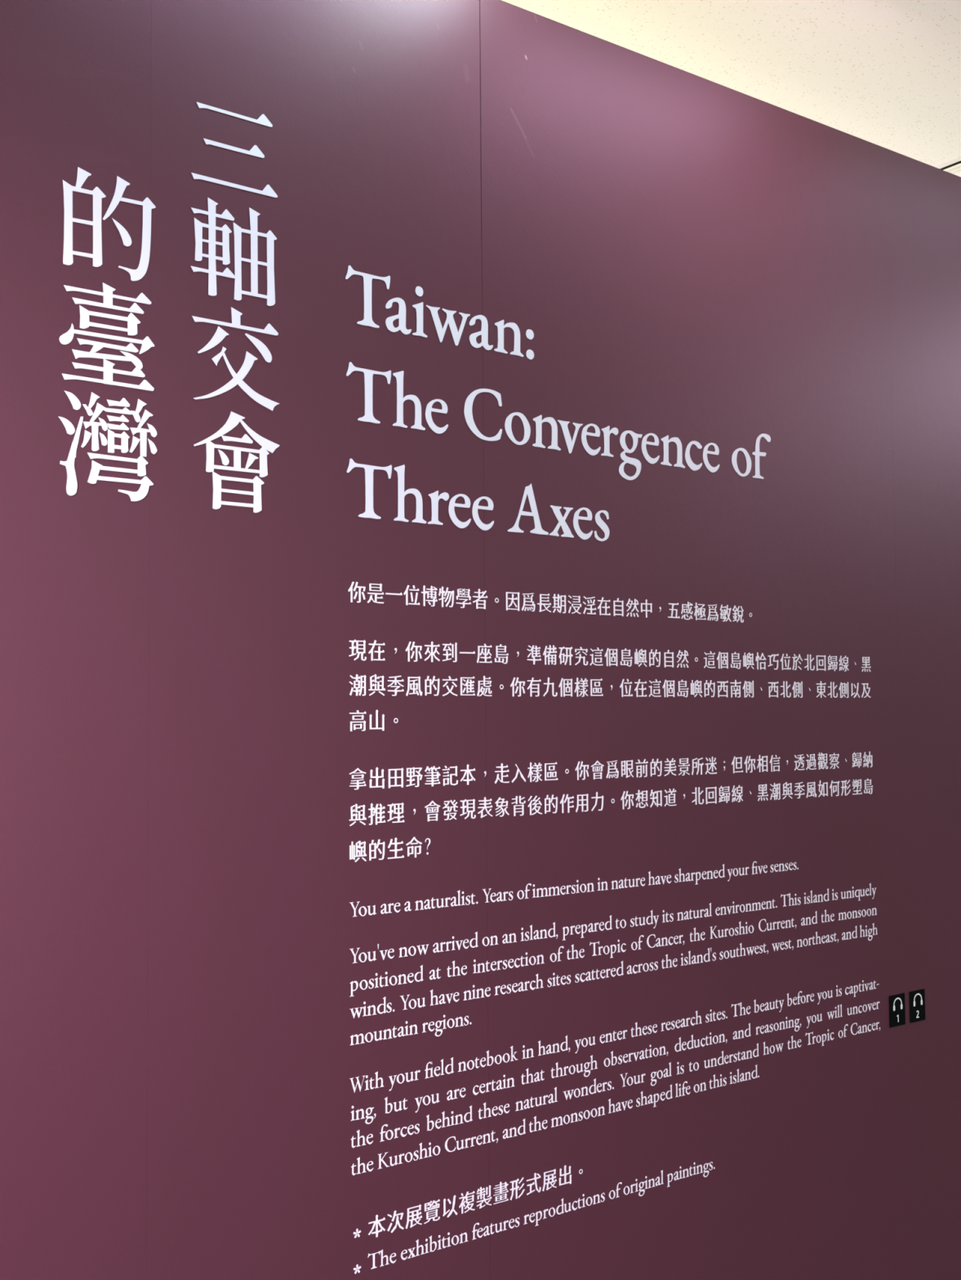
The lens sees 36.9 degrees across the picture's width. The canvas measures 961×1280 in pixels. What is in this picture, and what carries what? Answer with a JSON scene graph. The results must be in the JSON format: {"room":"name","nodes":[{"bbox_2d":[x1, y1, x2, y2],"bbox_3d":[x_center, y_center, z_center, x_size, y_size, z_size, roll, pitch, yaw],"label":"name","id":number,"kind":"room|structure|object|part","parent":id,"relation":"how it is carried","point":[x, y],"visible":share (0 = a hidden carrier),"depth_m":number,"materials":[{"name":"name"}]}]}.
{"room":"museum","nodes":[
{"label":"museum","id":0,"kind":"room"},
{"bbox_2d":[0,0,960,1279],"bbox_3d":[-0.042,0.360,1.984,5.800,2.544,0.100,2,-4,-38],"label":"wall","id":1,"kind":"structure","parent":0,"point":[686,256],"depth_m":1.96,"materials":[{"name":"purple paint"}]},
{"bbox_3d":[-0.595,0.342,1.522,0.499,2.542,0.055,2,-4,-38],"label":"wall panel","id":2,"kind":"part","parent":1,"relation":"part of","materials":[{"name":"purple paint"}]},
{"bbox_2d":[58,167,157,501],"bbox_3d":[-0.427,-0.350,1.658,0.120,0.378,0.002,2,-4,-38],"label":"title lettering","id":3,"kind":"object","parent":1,"relation":"attached to","point":[132,321],"visible":1,"depth_m":1.66,"materials":[{"name":"white paint"}]},
{"bbox_2d":[191,102,279,512],"bbox_3d":[-0.299,-0.407,1.762,0.122,0.502,0.001,2,-4,-38],"label":"title lettering","id":4,"kind":"object","parent":1,"relation":"attached to","point":[234,419],"visible":1,"depth_m":1.76,"materials":[{"name":"white paint"}]},
{"bbox_3d":[-0.200,0.354,1.825,0.497,2.542,0.045,2,-4,-38],"label":"wall panel","id":5,"kind":"part","parent":1,"relation":"part of","materials":[{"name":"purple paint"}]},
{"bbox_2d":[353,1164,582,1238],"bbox_3d":[-0.007,0.747,1.925,0.387,0.029,0.001,2,-4,-38],"label":"footnote lettering","id":6,"kind":"object","parent":1,"relation":"attached to","point":[376,1222],"visible":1,"depth_m":1.92,"materials":[{"name":"white paint"}]},
{"bbox_2d":[353,1161,715,1274],"bbox_3d":[0.100,0.796,2.006,0.659,0.029,0.001,2,-4,-38],"label":"footnote lettering","id":7,"kind":"object","parent":1,"relation":"attached to","point":[710,1165],"visible":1,"depth_m":1.98,"materials":[{"name":"white paint"}]},
{"bbox_2d":[347,582,751,622],"bbox_3d":[0.134,-0.051,2.081,0.771,0.029,0.001,2,-4,-38],"label":"paragraph","id":8,"kind":"object","parent":1,"relation":"attached to","point":[350,588],"visible":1,"depth_m":2.04,"materials":[{"name":"white paint"}]},
{"bbox_2d":[345,265,770,541],"bbox_3d":[0.152,-0.311,2.110,0.826,0.330,0.001,2,-4,-38],"label":"title lettering","id":9,"kind":"object","parent":1,"relation":"attached to","point":[367,278],"visible":1,"depth_m":1.99,"materials":[{"name":"white paint"}]},
{"bbox_2d":[350,861,798,916],"bbox_3d":[0.177,0.356,2.092,0.873,0.029,0.001,2,-4,-38],"label":"paragraph","id":10,"kind":"object","parent":1,"relation":"attached to","point":[794,865],"visible":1,"depth_m":2.05,"materials":[{"name":"white paint"}]},
{"bbox_2d":[349,640,870,731],"bbox_3d":[0.255,0.071,2.170,1.075,0.118,0.001,2,-4,-38],"label":"paragraph","id":11,"kind":"object","parent":1,"relation":"attached to","point":[395,681],"visible":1,"depth_m":2.09,"materials":[{"name":"white paint"}]},
{"bbox_2d":[349,751,872,862],"bbox_3d":[0.256,0.236,2.161,1.075,0.120,0.001,2,-4,-38],"label":"paragraph","id":12,"kind":"object","parent":1,"relation":"attached to","point":[531,767],"visible":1,"depth_m":2.05,"materials":[{"name":"white paint"}]},
{"bbox_2d":[349,883,877,1045],"bbox_3d":[0.259,0.468,2.150,1.079,0.131,0.001,2,-4,-38],"label":"paragraph","id":13,"kind":"object","parent":1,"relation":"attached to","point":[859,890],"visible":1,"depth_m":2.05,"materials":[{"name":"white paint"}]},
{"bbox_2d":[349,980,879,1175],"bbox_3d":[0.261,0.628,2.142,1.081,0.130,0.001,2,-4,-38],"label":"paragraph","id":14,"kind":"object","parent":1,"relation":"attached to","point":[854,986],"visible":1,"depth_m":2.05,"materials":[{"name":"white paint"}]},
{"bbox_3d":[0.361,0.373,2.265,0.931,2.542,0.045,2,-4,-38],"label":"wall panel","id":15,"kind":"part","parent":1,"relation":"part of","materials":[{"name":"purple paint"}]},
{"bbox_2d":[888,992,905,1027],"bbox_3d":[0.724,0.644,2.505,0.044,0.054,0.002,2,-4,-38],"label":"label","id":16,"kind":"object","parent":1,"relation":"attached to","point":[896,1002],"visible":1,"depth_m":2.50,"materials":[{"name":"black plastic"}]},
{"bbox_2d":[908,988,924,1022],"bbox_3d":[0.770,0.645,2.541,0.044,0.054,0.002,2,-4,-38],"label":"label","id":17,"kind":"object","parent":1,"relation":"attached to","point":[917,997],"visible":1,"depth_m":2.54,"materials":[{"name":"black plastic"}]},
{"bbox_3d":[1.094,0.396,2.840,0.931,2.542,0.045,2,-4,-38],"label":"wall panel","id":18,"kind":"part","parent":1,"relation":"part of","materials":[{"name":"purple paint"}]},
{"bbox_2d":[501,0,960,177],"bbox_3d":[1.062,-1.040,2.933,9.200,0.100,8.800,1,-4,-34],"label":"ceiling","id":19,"kind":"structure","parent":0,"point":[885,73],"depth_m":2.47,"materials":[{"name":"paint"}]}
]}

